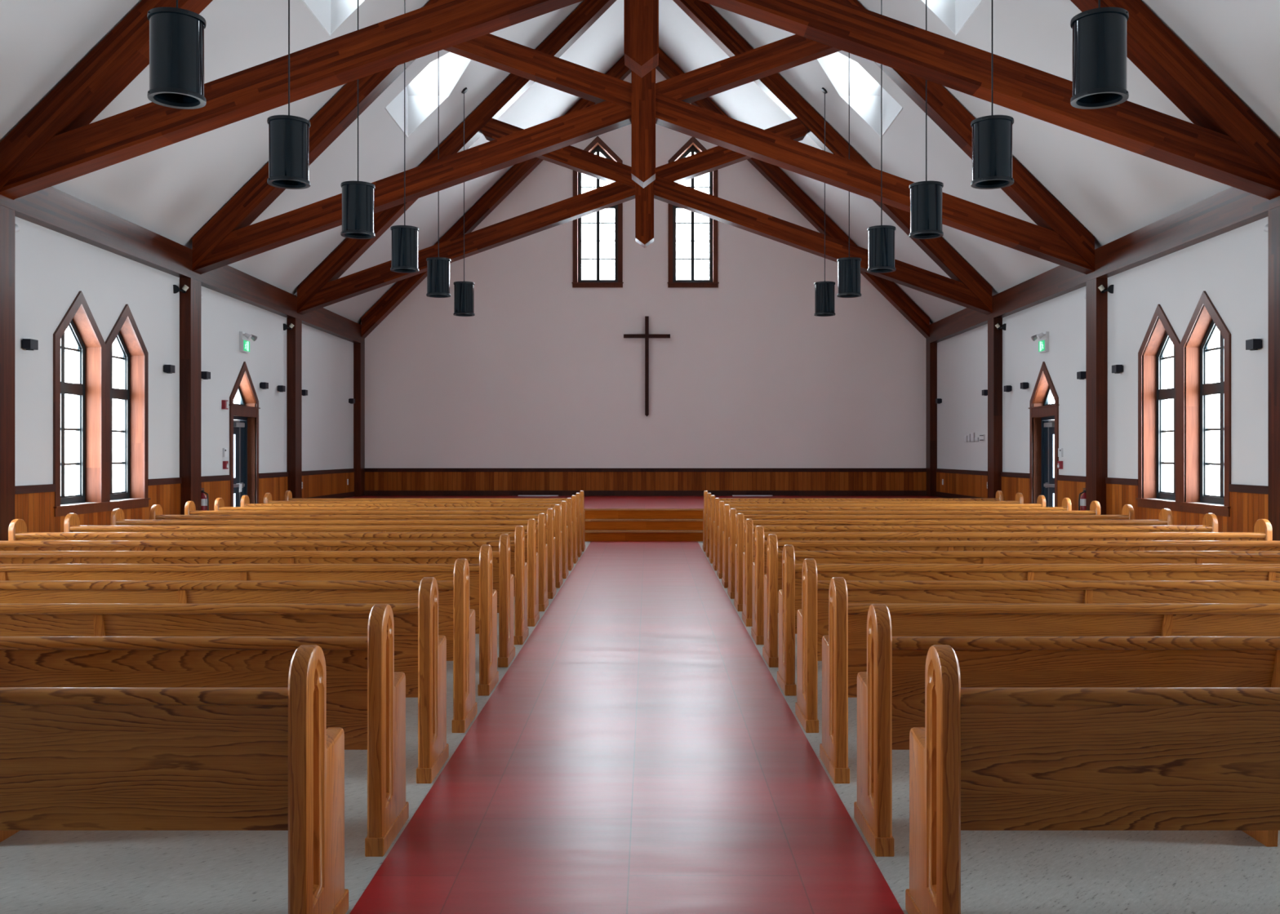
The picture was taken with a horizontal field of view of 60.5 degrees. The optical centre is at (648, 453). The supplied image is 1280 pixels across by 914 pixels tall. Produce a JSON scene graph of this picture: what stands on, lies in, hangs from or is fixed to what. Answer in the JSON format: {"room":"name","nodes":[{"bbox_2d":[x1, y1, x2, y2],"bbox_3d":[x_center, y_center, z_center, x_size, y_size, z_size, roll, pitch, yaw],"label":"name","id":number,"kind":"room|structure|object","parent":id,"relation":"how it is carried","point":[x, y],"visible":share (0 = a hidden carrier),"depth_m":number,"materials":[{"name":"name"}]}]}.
{"room":"house of worship","nodes":[
{"label":"house of worship","id":0,"kind":"room"},
{"bbox_2d":[14,216,353,506],"bbox_3d":[-6.780,-0.710,10.500,0.300,4.420,29.000,0,0,0],"label":"wall","id":1,"kind":"structure","parent":0,"point":[51,267],"depth_m":15.15,"materials":[{"name":"white paint"}]},
{"bbox_2d":[21,338,38,351],"bbox_3d":[-6.577,-1.150,11.650,0.105,0.114,0.146,0,0,0],"label":"wall sconce","id":2,"kind":"object","parent":1,"relation":"attached to","point":[30,344],"visible":1,"depth_m":11.60,"materials":[{"name":"metal"}]},
{"bbox_2d":[104,304,151,511],"bbox_3d":[-6.725,-0.590,13.910,0.290,2.600,1.174,0,0,0],"label":"window","id":3,"kind":"structure","parent":1,"relation":"in","point":[134,394],"depth_m":14.31,"materials":[{"name":"brown wood"}]},
{"bbox_2d":[163,364,174,373],"bbox_3d":[-6.577,-1.150,15.040,0.105,0.114,0.146,0,0,0],"label":"wall sconce","id":4,"kind":"object","parent":1,"relation":"attached to","point":[169,369],"visible":1,"depth_m":14.97,"materials":[{"name":"metal"}]},
{"bbox_2d":[0,186,364,344],"bbox_3d":[-6.550,-2.685,10.505,0.160,0.410,28.989,0,0,0],"label":"beam","id":5,"kind":"structure","parent":1,"relation":"attached to","point":[51,208],"depth_m":14.25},
{"bbox_2d":[0,0,1279,199],"bbox_3d":[-0.070,-6.015,11.030,12.800,6.870,0.344,0,0,0],"label":"roof truss","id":6,"kind":"object","parent":5,"relation":"on","point":[57,142],"visible":1,"depth_m":10.89,"materials":[{"name":"wood"}]},
{"bbox_2d":[192,0,1094,274],"bbox_3d":[-0.070,-6.015,15.700,12.800,6.870,0.344,0,0,0],"label":"roof truss","id":7,"kind":"object","parent":5,"relation":"on","point":[228,237],"visible":0.68,"depth_m":15.55,"materials":[{"name":"wood"}]},
{"bbox_2d":[297,0,991,315],"bbox_3d":[-0.070,-6.015,20.340,12.800,6.870,0.344,0,0,0],"label":"roof truss","id":8,"kind":"object","parent":5,"relation":"on","point":[965,287],"visible":0.84,"depth_m":20.19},
{"bbox_2d":[14,472,354,532],"bbox_3d":[-6.621,0.965,10.500,0.018,1.070,29.000,0,0,0],"label":"wainscot","id":9,"kind":"structure","parent":1,"relation":"attached to","point":[37,510],"depth_m":15.06,"materials":[{"name":"brown wood"}]},
{"bbox_2d":[200,488,208,511],"bbox_3d":[-6.516,0.781,16.033,0.192,0.537,0.166,0,0,0],"label":"fire extinguisher","id":10,"kind":"object","parent":9,"relation":"attached to","point":[204,500],"visible":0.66,"depth_m":16.00,"materials":[{"name":"red metal"}]},
{"bbox_2d":[14,290,355,516],"bbox_3d":[-6.725,-0.590,10.500,0.290,2.600,29.000,0,0,0],"label":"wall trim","id":11,"kind":"structure","parent":1,"relation":"in","point":[90,388],"depth_m":13.17,"materials":[{"name":"brown wood"}]},
{"bbox_2d":[200,371,210,379],"bbox_3d":[-6.577,-1.150,16.270,0.105,0.114,0.146,0,0,0],"label":"wall sconce","id":12,"kind":"object","parent":1,"relation":"attached to","point":[204,375],"visible":0.96,"depth_m":16.20,"materials":[{"name":"metal"}]},
{"bbox_2d":[221,400,228,409],"bbox_3d":[-6.596,-0.755,17.100,0.068,0.140,0.140,0,0,0],"label":"fire alarm strobe","id":13,"kind":"object","parent":1,"relation":"attached to","point":[224,403],"visible":1,"depth_m":17.03,"materials":[{"name":"red plastic"}]},
{"bbox_2d":[228,361,260,506],"bbox_3d":[-6.728,0.000,17.965,0.285,3.000,1.280,0,0,0],"label":"door","id":14,"kind":"structure","parent":1,"relation":"in","point":[243,416],"depth_m":18.31,"materials":[{"name":"brown wood"}]},
{"bbox_2d":[239,331,257,353],"bbox_3d":[-6.536,-1.810,17.920,0.189,0.320,0.340,0,0,0],"label":"exit sign","id":15,"kind":"object","parent":1,"relation":"attached to","point":[244,343],"visible":1,"depth_m":17.80,"materials":[{"name":"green plastic"}]},
{"bbox_2d":[259,382,268,389],"bbox_3d":[-6.577,-1.150,18.760,0.105,0.114,0.146,0,0,0],"label":"wall sconce","id":16,"kind":"object","parent":1,"relation":"attached to","point":[264,385],"visible":1,"depth_m":18.69,"materials":[{"name":"metal"}]},
{"bbox_2d":[276,385,285,392],"bbox_3d":[-6.577,-1.150,19.630,0.105,0.114,0.146,0,0,0],"label":"wall sconce","id":17,"kind":"object","parent":1,"relation":"attached to","point":[282,388],"visible":1,"depth_m":19.57,"materials":[{"name":"metal"}]},
{"bbox_2d":[284,491,355,501],"bbox_3d":[-6.614,0.920,22.120,0.032,0.110,5.760,0,0,0],"label":"baseboard","id":18,"kind":"structure","parent":1,"relation":"attached to","point":[341,495],"depth_m":23.27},
{"bbox_2d":[0,0,624,324],"bbox_3d":[-3.500,-6.125,10.500,6.860,7.010,29.000,0,0,0],"label":"ceiling","id":19,"kind":"structure","parent":0,"point":[171,192],"depth_m":14.90,"materials":[{"name":"paint"}]},
{"bbox_2d":[146,0,206,109],"bbox_3d":[-3.216,-4.393,7.480,0.370,3.975,0.370,0,0,0],"label":"pendant lamp","id":20,"kind":"object","parent":19,"relation":"hanging from","point":[176,35],"visible":1,"depth_m":7.34,"materials":[{"name":"black metal"}]},
{"bbox_2d":[266,0,310,189],"bbox_3d":[-3.216,-4.393,9.810,0.370,3.975,0.370,0,0,0],"label":"pendant lamp","id":21,"kind":"object","parent":19,"relation":"hanging from","point":[288,135],"visible":1,"depth_m":9.67,"materials":[{"name":"black metal"}]},
{"bbox_2d":[302,0,364,35],"bbox_3d":[-3.400,-6.185,13.420,1.560,1.610,1.680,0,0,0],"label":"skylight","id":22,"kind":"object","parent":19,"relation":"attached to","point":[330,14],"visible":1,"depth_m":14.22,"materials":[{"name":"paint"}]},
{"bbox_2d":[340,0,375,239],"bbox_3d":[-3.216,-4.393,12.140,0.370,3.975,0.370,0,0,0],"label":"pendant lamp","id":23,"kind":"object","parent":19,"relation":"hanging from","point":[357,197],"visible":0.99,"depth_m":12.00,"materials":[{"name":"black metal"}]},
{"bbox_2d":[390,0,418,273],"bbox_3d":[-3.216,-4.393,14.470,0.370,3.975,0.370,0,0,0],"label":"pendant lamp","id":24,"kind":"object","parent":19,"relation":"hanging from","point":[404,238],"visible":1,"depth_m":14.33,"materials":[{"name":"black metal"}]},
{"bbox_2d":[384,52,471,137],"bbox_3d":[-3.400,-6.185,18.000,1.560,1.610,1.680,0,0,0],"label":"skylight","id":25,"kind":"object","parent":19,"relation":"attached to","point":[421,94],"visible":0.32,"depth_m":18.62,"materials":[{"name":"paint"}]},
{"bbox_2d":[426,50,450,297],"bbox_3d":[-3.216,-4.393,16.800,0.370,3.975,0.370,0,0,0],"label":"pendant lamp","id":26,"kind":"object","parent":19,"relation":"hanging from","point":[437,268],"visible":0.95,"depth_m":16.67,"materials":[{"name":"black metal"}]},
{"bbox_2d":[453,87,475,316],"bbox_3d":[-3.216,-4.393,19.130,0.370,3.975,0.370,0,0,0],"label":"pendant lamp","id":27,"kind":"object","parent":19,"relation":"hanging from","point":[464,291],"visible":1,"depth_m":19.00,"materials":[{"name":"black metal"}]},
{"bbox_2d":[0,541,1279,913],"bbox_3d":[-0.070,1.548,10.500,13.120,0.104,29.000,0,0,0],"label":"floor","id":28,"kind":"structure","parent":0,"point":[639,753],"depth_m":4.32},
{"bbox_2d":[0,204,14,541],"bbox_3d":[-6.550,-0.489,11.025,0.159,3.978,0.350,0,0,0],"label":"column","id":29,"kind":"structure","parent":28,"relation":"on","point":[6,215],"depth_m":11.06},
{"bbox_2d":[0,644,348,913],"bbox_3d":[-3.265,1.038,3.386,4.564,0.925,0.428,0,0,0],"label":"pew","id":30,"kind":"object","parent":28,"relation":"on","point":[72,759],"visible":1,"depth_m":3.25,"materials":[{"name":"brown wood"}]},
{"bbox_2d":[179,277,200,515],"bbox_3d":[-6.550,-0.489,15.680,0.159,3.978,0.360,0,0,0],"label":"column","id":31,"kind":"structure","parent":28,"relation":"on","point":[189,301],"depth_m":15.50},
{"bbox_2d":[173,284,189,293],"bbox_3d":[-6.590,-2.302,15.389,0.138,0.146,0.260,0,0,29],"label":"spotlight","id":32,"kind":"object","parent":31,"relation":"attached to","point":[175,288],"visible":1,"depth_m":15.34,"materials":[{"name":"black metal"}]},
{"bbox_2d":[0,604,408,857],"bbox_3d":[-3.265,1.038,4.286,4.564,0.925,0.428,0,0,0],"label":"pew","id":33,"kind":"object","parent":28,"relation":"on","point":[366,698],"visible":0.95,"depth_m":4.13,"materials":[{"name":"brown wood"}]},
{"bbox_2d":[0,577,448,783],"bbox_3d":[-3.265,1.038,5.186,4.564,0.925,0.428,0,0,0],"label":"pew","id":34,"kind":"object","parent":28,"relation":"on","point":[420,652],"visible":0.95,"depth_m":5.02,"materials":[{"name":"brown wood"}]},
{"bbox_2d":[0,558,477,733],"bbox_3d":[-3.265,1.038,6.086,4.564,0.925,0.428,0,0,0],"label":"pew","id":35,"kind":"object","parent":28,"relation":"on","point":[456,621],"visible":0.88,"depth_m":5.92,"materials":[{"name":"brown wood"}]},
{"bbox_2d":[0,544,498,696],"bbox_3d":[-3.265,1.038,6.986,4.564,0.925,0.428,0,0,0],"label":"pew","id":36,"kind":"object","parent":28,"relation":"on","point":[482,597],"visible":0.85,"depth_m":6.80,"materials":[{"name":"brown wood"}]},
{"bbox_2d":[0,533,515,667],"bbox_3d":[-3.265,1.038,7.886,4.564,0.925,0.428,0,0,0],"label":"pew","id":37,"kind":"object","parent":28,"relation":"on","point":[503,581],"visible":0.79,"depth_m":7.70,"materials":[{"name":"brown wood"}]},
{"bbox_2d":[0,525,528,644],"bbox_3d":[-3.265,1.038,8.786,4.564,0.925,0.428,0,0,0],"label":"pew","id":38,"kind":"object","parent":28,"relation":"on","point":[518,567],"visible":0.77,"depth_m":8.59,"materials":[{"name":"brown wood"}]},
{"bbox_2d":[8,519,539,626],"bbox_3d":[-3.265,1.038,9.686,4.564,0.925,0.428,0,0,0],"label":"pew","id":39,"kind":"object","parent":28,"relation":"on","point":[17,530],"visible":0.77,"depth_m":9.49,"materials":[{"name":"brown wood"}]},
{"bbox_2d":[286,318,302,498],"bbox_3d":[-6.550,-0.751,20.280,0.159,3.453,0.360,0,0,0],"label":"column","id":40,"kind":"structure","parent":28,"relation":"on","point":[294,336],"depth_m":20.10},
{"bbox_2d":[283,323,293,330],"bbox_3d":[-6.590,-2.302,19.989,0.138,0.146,0.260,0,0,29],"label":"spotlight","id":41,"kind":"object","parent":40,"relation":"attached to","point":[285,326],"visible":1,"depth_m":19.91,"materials":[{"name":"black metal"}]},
{"bbox_2d":[63,513,548,611],"bbox_3d":[-3.265,1.038,10.586,4.564,0.925,0.428,0,0,0],"label":"pew","id":42,"kind":"object","parent":28,"relation":"on","point":[72,522],"visible":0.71,"depth_m":10.39,"materials":[{"name":"brown wood"}]},
{"bbox_2d":[110,508,555,599],"bbox_3d":[-3.265,1.038,11.486,4.564,0.925,0.428,0,0,0],"label":"pew","id":43,"kind":"object","parent":28,"relation":"on","point":[117,518],"visible":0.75,"depth_m":11.29,"materials":[{"name":"brown wood"}]},
{"bbox_2d":[150,504,563,588],"bbox_3d":[-3.265,1.038,12.386,4.564,0.925,0.428,0,0,0],"label":"pew","id":44,"kind":"object","parent":28,"relation":"on","point":[156,512],"visible":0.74,"depth_m":12.19,"materials":[{"name":"brown wood"}]},
{"bbox_2d":[184,501,568,578],"bbox_3d":[-3.265,1.038,13.286,4.564,0.925,0.428,0,0,0],"label":"pew","id":45,"kind":"object","parent":28,"relation":"on","point":[189,508],"visible":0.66,"depth_m":13.09,"materials":[{"name":"brown wood"}]},
{"bbox_2d":[214,497,573,570],"bbox_3d":[-3.265,1.038,14.186,4.564,0.925,0.428,0,0,0],"label":"pew","id":46,"kind":"object","parent":28,"relation":"on","point":[219,503],"visible":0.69,"depth_m":13.99,"materials":[{"name":"brown wood"}]},
{"bbox_2d":[240,495,577,564],"bbox_3d":[-3.265,1.038,15.086,4.564,0.925,0.428,0,0,0],"label":"pew","id":47,"kind":"object","parent":28,"relation":"on","point":[245,501],"visible":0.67,"depth_m":14.89,"materials":[{"name":"brown wood"}]},
{"bbox_2d":[263,493,582,557],"bbox_3d":[-3.265,1.038,15.986,4.564,0.925,0.428,0,0,0],"label":"pew","id":48,"kind":"object","parent":28,"relation":"on","point":[268,496],"visible":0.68,"depth_m":15.79,"materials":[{"name":"brown wood"}]},
{"bbox_2d":[284,490,585,551],"bbox_3d":[-3.265,1.038,16.886,4.564,0.925,0.428,0,0,0],"label":"pew","id":49,"kind":"object","parent":28,"relation":"on","point":[288,495],"visible":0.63,"depth_m":16.69,"materials":[{"name":"brown wood"}]},
{"bbox_2d":[584,519,702,541],"bbox_3d":[-0.070,1.325,18.896,4.600,0.350,0.643,0,0,0],"label":"steps","id":50,"kind":"structure","parent":28,"relation":"on","point":[595,530],"depth_m":18.87,"materials":[{"name":"brown wood"}]},
{"bbox_2d":[342,496,947,519],"bbox_3d":[-0.070,1.237,22.090,13.120,0.526,5.820,0,0,0],"label":"stage","id":51,"kind":"object","parent":28,"relation":"on","point":[595,507],"visible":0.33,"depth_m":22.07,"materials":[{"name":"brown wood"}]},
{"bbox_2d":[353,342,364,496],"bbox_3d":[-6.550,-0.751,24.825,0.159,3.453,0.349,0,0,0],"label":"column","id":52,"kind":"structure","parent":51,"relation":"on","point":[358,348],"depth_m":24.65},
{"bbox_2d":[925,342,937,496],"bbox_3d":[6.410,-0.751,24.825,0.159,3.453,0.349,0,0,0],"label":"column","id":53,"kind":"structure","parent":51,"relation":"on","point":[931,348],"depth_m":24.65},
{"bbox_2d":[702,490,1003,551],"bbox_3d":[3.125,1.038,16.886,4.564,0.925,0.428,0,0,0],"label":"pew","id":54,"kind":"object","parent":28,"relation":"on","point":[999,496],"visible":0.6,"depth_m":16.69,"materials":[{"name":"brown wood"}]},
{"bbox_2d":[705,493,1023,557],"bbox_3d":[3.125,1.038,15.986,4.564,0.925,0.428,0,0,0],"label":"pew","id":55,"kind":"object","parent":28,"relation":"on","point":[1019,496],"visible":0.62,"depth_m":15.79,"materials":[{"name":"brown wood"}]},
{"bbox_2d":[708,495,1045,564],"bbox_3d":[3.125,1.038,15.086,4.564,0.925,0.428,0,0,0],"label":"pew","id":56,"kind":"object","parent":28,"relation":"on","point":[1041,502],"visible":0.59,"depth_m":14.89,"materials":[{"name":"brown wood"}]},
{"bbox_2d":[712,497,1071,570],"bbox_3d":[3.125,1.038,14.186,4.564,0.925,0.428,0,0,0],"label":"pew","id":57,"kind":"object","parent":28,"relation":"on","point":[1066,502],"visible":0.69,"depth_m":13.99,"materials":[{"name":"brown wood"}]},
{"bbox_2d":[716,501,1100,578],"bbox_3d":[3.125,1.038,13.286,4.564,0.925,0.428,0,0,0],"label":"pew","id":58,"kind":"object","parent":28,"relation":"on","point":[1095,507],"visible":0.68,"depth_m":13.09,"materials":[{"name":"brown wood"}]},
{"bbox_2d":[721,504,1133,588],"bbox_3d":[3.125,1.038,12.386,4.564,0.925,0.428,0,0,0],"label":"pew","id":59,"kind":"object","parent":28,"relation":"on","point":[1127,512],"visible":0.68,"depth_m":12.19,"materials":[{"name":"brown wood"}]},
{"bbox_2d":[727,508,1173,599],"bbox_3d":[3.125,1.038,11.486,4.564,0.925,0.428,0,0,0],"label":"pew","id":60,"kind":"object","parent":28,"relation":"on","point":[1166,517],"visible":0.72,"depth_m":11.29,"materials":[{"name":"brown wood"}]},
{"bbox_2d":[733,513,1217,611],"bbox_3d":[3.125,1.038,10.586,4.564,0.925,0.428,0,0,0],"label":"pew","id":61,"kind":"object","parent":28,"relation":"on","point":[1210,522],"visible":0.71,"depth_m":10.39,"materials":[{"name":"brown wood"}]},
{"bbox_2d":[987,318,1002,498],"bbox_3d":[6.410,-0.751,20.280,0.159,3.453,0.360,0,0,0],"label":"column","id":62,"kind":"structure","parent":28,"relation":"on","point":[994,335],"depth_m":20.10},
{"bbox_2d":[995,323,1006,330],"bbox_3d":[6.450,-2.302,19.989,0.138,0.146,0.260,0,0,-29],"label":"spotlight","id":63,"kind":"object","parent":62,"relation":"attached to","point":[1003,326],"visible":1,"depth_m":19.91,"materials":[{"name":"black metal"}]},
{"bbox_2d":[742,519,1272,626],"bbox_3d":[3.125,1.038,9.686,4.564,0.925,0.428,0,0,0],"label":"pew","id":64,"kind":"object","parent":28,"relation":"on","point":[1263,531],"visible":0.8,"depth_m":9.49,"materials":[{"name":"brown wood"}]},
{"bbox_2d":[751,525,1279,644],"bbox_3d":[3.125,1.038,8.786,4.564,0.925,0.428,0,0,0],"label":"pew","id":65,"kind":"object","parent":28,"relation":"on","point":[759,566],"visible":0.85,"depth_m":8.59,"materials":[{"name":"brown wood"}]},
{"bbox_2d":[762,533,1279,667],"bbox_3d":[3.125,1.038,7.886,4.564,0.925,0.428,0,0,0],"label":"pew","id":66,"kind":"object","parent":28,"relation":"on","point":[773,578],"visible":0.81,"depth_m":7.70,"materials":[{"name":"brown wood"}]},
{"bbox_2d":[777,544,1279,696],"bbox_3d":[3.125,1.038,6.986,4.564,0.925,0.428,0,0,0],"label":"pew","id":67,"kind":"object","parent":28,"relation":"on","point":[790,594],"visible":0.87,"depth_m":6.81,"materials":[{"name":"brown wood"}]},
{"bbox_2d":[795,558,1279,733],"bbox_3d":[3.125,1.038,6.086,4.564,0.925,0.428,0,0,0],"label":"pew","id":68,"kind":"object","parent":28,"relation":"on","point":[812,620],"visible":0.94,"depth_m":5.92,"materials":[{"name":"brown wood"}]},
{"bbox_2d":[819,577,1279,783],"bbox_3d":[3.125,1.038,5.186,4.564,0.925,0.428,0,0,0],"label":"pew","id":69,"kind":"object","parent":28,"relation":"on","point":[844,651],"visible":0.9,"depth_m":5.02,"materials":[{"name":"brown wood"}]},
{"bbox_2d":[853,604,1279,857],"bbox_3d":[3.125,1.038,4.286,4.564,0.925,0.428,0,0,0],"label":"pew","id":70,"kind":"object","parent":28,"relation":"on","point":[891,695],"visible":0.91,"depth_m":4.13,"materials":[{"name":"brown wood"}]},
{"bbox_2d":[905,644,1279,913],"bbox_3d":[3.125,1.038,3.386,4.564,0.925,0.428,0,0,0],"label":"pew","id":71,"kind":"object","parent":28,"relation":"on","point":[982,759],"visible":1,"depth_m":3.25,"materials":[{"name":"brown wood"}]},
{"bbox_2d":[1085,277,1107,515],"bbox_3d":[6.410,-0.489,15.680,0.159,3.978,0.360,0,0,0],"label":"column","id":72,"kind":"structure","parent":28,"relation":"on","point":[1096,302],"depth_m":15.51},
{"bbox_2d":[1097,284,1113,293],"bbox_3d":[6.450,-2.302,15.389,0.138,0.146,0.260,0,0,-29],"label":"spotlight","id":73,"kind":"object","parent":72,"relation":"attached to","point":[1110,289],"visible":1,"depth_m":15.39,"materials":[{"name":"black metal"}]},
{"bbox_2d":[1267,206,1279,541],"bbox_3d":[6.410,-0.489,11.025,0.159,3.978,0.350,0,0,0],"label":"column","id":74,"kind":"structure","parent":28,"relation":"on","point":[1273,215],"depth_m":11.08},
{"bbox_2d":[359,68,931,468],"bbox_3d":[-0.070,-4.140,25.150,13.720,11.280,0.300,0,0,0],"label":"wall","id":75,"kind":"structure","parent":0,"point":[544,373],"depth_m":25.00,"materials":[{"name":"paint"}]},
{"bbox_2d":[571,136,623,287],"bbox_3d":[-1.157,-5.503,25.095,1.174,3.455,0.290,0,0,0],"label":"window","id":76,"kind":"structure","parent":75,"relation":"in","point":[597,145],"depth_m":25.04,"materials":[{"name":"brown wood"}]},
{"bbox_2d":[364,471,926,490],"bbox_3d":[-0.070,0.703,24.991,13.080,0.545,0.018,0,0,0],"label":"wainscot","id":77,"kind":"structure","parent":75,"relation":"attached to","point":[373,481],"depth_m":24.98,"materials":[{"name":"brown wood"}]},
{"bbox_2d":[364,490,926,496],"bbox_3d":[-0.070,0.915,24.983,13.060,0.120,0.034,0,0,0],"label":"baseboard","id":78,"kind":"structure","parent":75,"relation":"attached to","point":[366,493],"depth_m":24.96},
{"bbox_2d":[364,468,926,471],"bbox_3d":[-0.070,0.388,24.979,13.060,0.085,0.042,0,0,0],"label":"cap rail","id":79,"kind":"object","parent":75,"relation":"attached to","point":[365,469],"visible":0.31,"depth_m":24.97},
{"bbox_2d":[361,47,929,338],"bbox_3d":[-0.070,-6.030,24.848,12.800,6.840,0.295,0,0,0],"label":"truss","id":80,"kind":"object","parent":75,"relation":"attached to","point":[666,67],"visible":0.5,"depth_m":24.70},
{"bbox_2d":[623,315,670,416],"bbox_3d":[-0.035,-1.970,24.945,1.060,2.280,0.110,0,0,0],"label":"wall cross","id":81,"kind":"object","parent":75,"relation":"attached to","point":[646,335],"visible":1,"depth_m":24.90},
{"bbox_2d":[666,137,719,287],"bbox_3d":[1.017,-5.503,25.095,1.174,3.455,0.290,0,0,0],"label":"window","id":82,"kind":"structure","parent":75,"relation":"in","point":[692,146],"depth_m":25.09,"materials":[{"name":"brown wood"}]},
{"bbox_2d":[658,0,1279,324],"bbox_3d":[3.360,-6.125,10.500,6.860,7.010,29.000,0,0,0],"label":"ceiling","id":83,"kind":"structure","parent":0,"point":[1113,192],"depth_m":14.91,"materials":[{"name":"paint"}]},
{"bbox_2d":[813,87,835,316],"bbox_3d":[3.076,-4.393,19.130,0.370,3.975,0.370,0,0,0],"label":"pendant lamp","id":84,"kind":"object","parent":83,"relation":"hanging from","point":[824,291],"visible":1,"depth_m":19.00,"materials":[{"name":"black metal"}]},
{"bbox_2d":[836,53,861,297],"bbox_3d":[3.076,-4.393,16.800,0.370,3.975,0.370,0,0,0],"label":"pendant lamp","id":85,"kind":"object","parent":83,"relation":"hanging from","point":[848,268],"visible":0.94,"depth_m":16.67,"materials":[{"name":"black metal"}]},
{"bbox_2d":[817,52,902,137],"bbox_3d":[3.260,-6.185,18.000,1.560,1.610,1.680,0,0,0],"label":"skylight","id":86,"kind":"object","parent":83,"relation":"attached to","point":[864,91],"visible":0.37,"depth_m":18.62,"materials":[{"name":"paint"}]},
{"bbox_2d":[866,0,895,273],"bbox_3d":[3.076,-4.393,14.470,0.370,3.975,0.370,0,0,0],"label":"pendant lamp","id":87,"kind":"object","parent":83,"relation":"hanging from","point":[881,237],"visible":1,"depth_m":14.34,"materials":[{"name":"black metal"}]},
{"bbox_2d":[909,0,943,239],"bbox_3d":[3.076,-4.393,12.140,0.370,3.975,0.370,0,0,0],"label":"pendant lamp","id":88,"kind":"object","parent":83,"relation":"hanging from","point":[926,197],"visible":0.99,"depth_m":12.00,"materials":[{"name":"black metal"}]},
{"bbox_2d":[920,0,982,35],"bbox_3d":[3.260,-6.185,13.420,1.560,1.610,1.680,0,0,0],"label":"skylight","id":89,"kind":"object","parent":83,"relation":"attached to","point":[954,14],"visible":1,"depth_m":14.22,"materials":[{"name":"glass"}]},
{"bbox_2d":[970,0,1013,189],"bbox_3d":[3.076,-4.393,9.810,0.370,3.975,0.370,0,0,0],"label":"pendant lamp","id":90,"kind":"object","parent":83,"relation":"hanging from","point":[992,135],"visible":1,"depth_m":9.67,"materials":[{"name":"black metal"}]},
{"bbox_2d":[1070,0,1128,109],"bbox_3d":[3.076,-4.393,7.480,0.370,3.975,0.370,0,0,0],"label":"pendant lamp","id":91,"kind":"object","parent":83,"relation":"hanging from","point":[1100,33],"visible":1,"depth_m":7.34,"materials":[{"name":"black metal"}]},
{"bbox_2d":[937,216,1267,506],"bbox_3d":[6.640,-0.710,10.500,0.300,4.420,29.000,0,0,0],"label":"wall","id":92,"kind":"structure","parent":0,"point":[1231,267],"depth_m":15.08,"materials":[{"name":"white paint"}]},
{"bbox_2d":[935,491,1004,501],"bbox_3d":[6.474,0.920,22.120,0.032,0.110,5.760,0,0,0],"label":"baseboard","id":93,"kind":"structure","parent":92,"relation":"attached to","point":[942,495],"depth_m":23.24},
{"bbox_2d":[1004,385,1012,392],"bbox_3d":[6.438,-1.150,19.630,0.105,0.114,0.146,0,0,0],"label":"wall sconce","id":94,"kind":"object","parent":92,"relation":"attached to","point":[1007,388],"visible":1,"depth_m":19.56,"materials":[{"name":"metal"}]},
{"bbox_2d":[1020,382,1028,389],"bbox_3d":[6.438,-1.150,18.760,0.105,0.114,0.146,0,0,0],"label":"wall sconce","id":95,"kind":"object","parent":92,"relation":"attached to","point":[1024,385],"visible":1,"depth_m":18.69,"materials":[{"name":"metal"}]},
{"bbox_2d":[1031,331,1048,353],"bbox_3d":[6.396,-1.810,17.920,0.189,0.320,0.340,0,0,0],"label":"exit sign","id":96,"kind":"object","parent":92,"relation":"attached to","point":[1043,343],"visible":1,"depth_m":17.80,"materials":[{"name":"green plastic"}]},
{"bbox_2d":[1028,361,1058,506],"bbox_3d":[6.588,0.000,17.965,0.285,3.000,1.280,0,0,0],"label":"door","id":97,"kind":"structure","parent":92,"relation":"in","point":[1043,415],"depth_m":18.31,"materials":[{"name":"brown wood"}]},
{"bbox_2d":[1076,371,1085,379],"bbox_3d":[6.438,-1.150,16.270,0.105,0.114,0.146,0,0,0],"label":"wall sconce","id":98,"kind":"object","parent":92,"relation":"attached to","point":[1081,375],"visible":0.83,"depth_m":16.20,"materials":[{"name":"metal"}]},
{"bbox_2d":[935,290,1267,516],"bbox_3d":[6.585,-0.590,10.500,0.290,2.600,29.000,0,0,0],"label":"trim","id":99,"kind":"structure","parent":92,"relation":"in","point":[1195,389],"depth_m":13.17,"materials":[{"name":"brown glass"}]},
{"bbox_2d":[936,472,1267,532],"bbox_3d":[6.481,0.965,10.500,0.018,1.070,29.000,0,0,0],"label":"wainscot","id":100,"kind":"structure","parent":92,"relation":"attached to","point":[1246,508],"depth_m":15.06,"materials":[{"name":"brown wood"}]},
{"bbox_2d":[1078,488,1085,511],"bbox_3d":[6.376,0.781,16.033,0.192,0.537,0.166,0,0,0],"label":"fire extinguisher","id":101,"kind":"object","parent":100,"relation":"attached to","point":[1082,501],"visible":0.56,"depth_m":16.01,"materials":[{"name":"red metal"}]},
{"bbox_2d":[925,186,1279,344],"bbox_3d":[6.410,-2.685,10.505,0.160,0.410,28.989,0,0,0],"label":"beam","id":102,"kind":"structure","parent":92,"relation":"attached to","point":[1232,208],"depth_m":14.26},
{"bbox_2d":[1111,364,1123,373],"bbox_3d":[6.438,-1.150,15.040,0.105,0.114,0.146,0,0,0],"label":"wall sconce","id":103,"kind":"object","parent":92,"relation":"attached to","point":[1116,369],"visible":1,"depth_m":14.97,"materials":[{"name":"metal"}]},
{"bbox_2d":[1135,304,1180,511],"bbox_3d":[6.585,-0.590,13.910,0.290,2.600,1.174,0,0,0],"label":"window","id":104,"kind":"structure","parent":92,"relation":"in","point":[1152,394],"depth_m":14.31,"materials":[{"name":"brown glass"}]},
{"bbox_2d":[1245,338,1262,351],"bbox_3d":[6.438,-1.150,11.650,0.105,0.114,0.146,0,0,0],"label":"wall sconce","id":105,"kind":"object","parent":92,"relation":"attached to","point":[1252,344],"visible":1,"depth_m":11.60,"materials":[{"name":"metal"}]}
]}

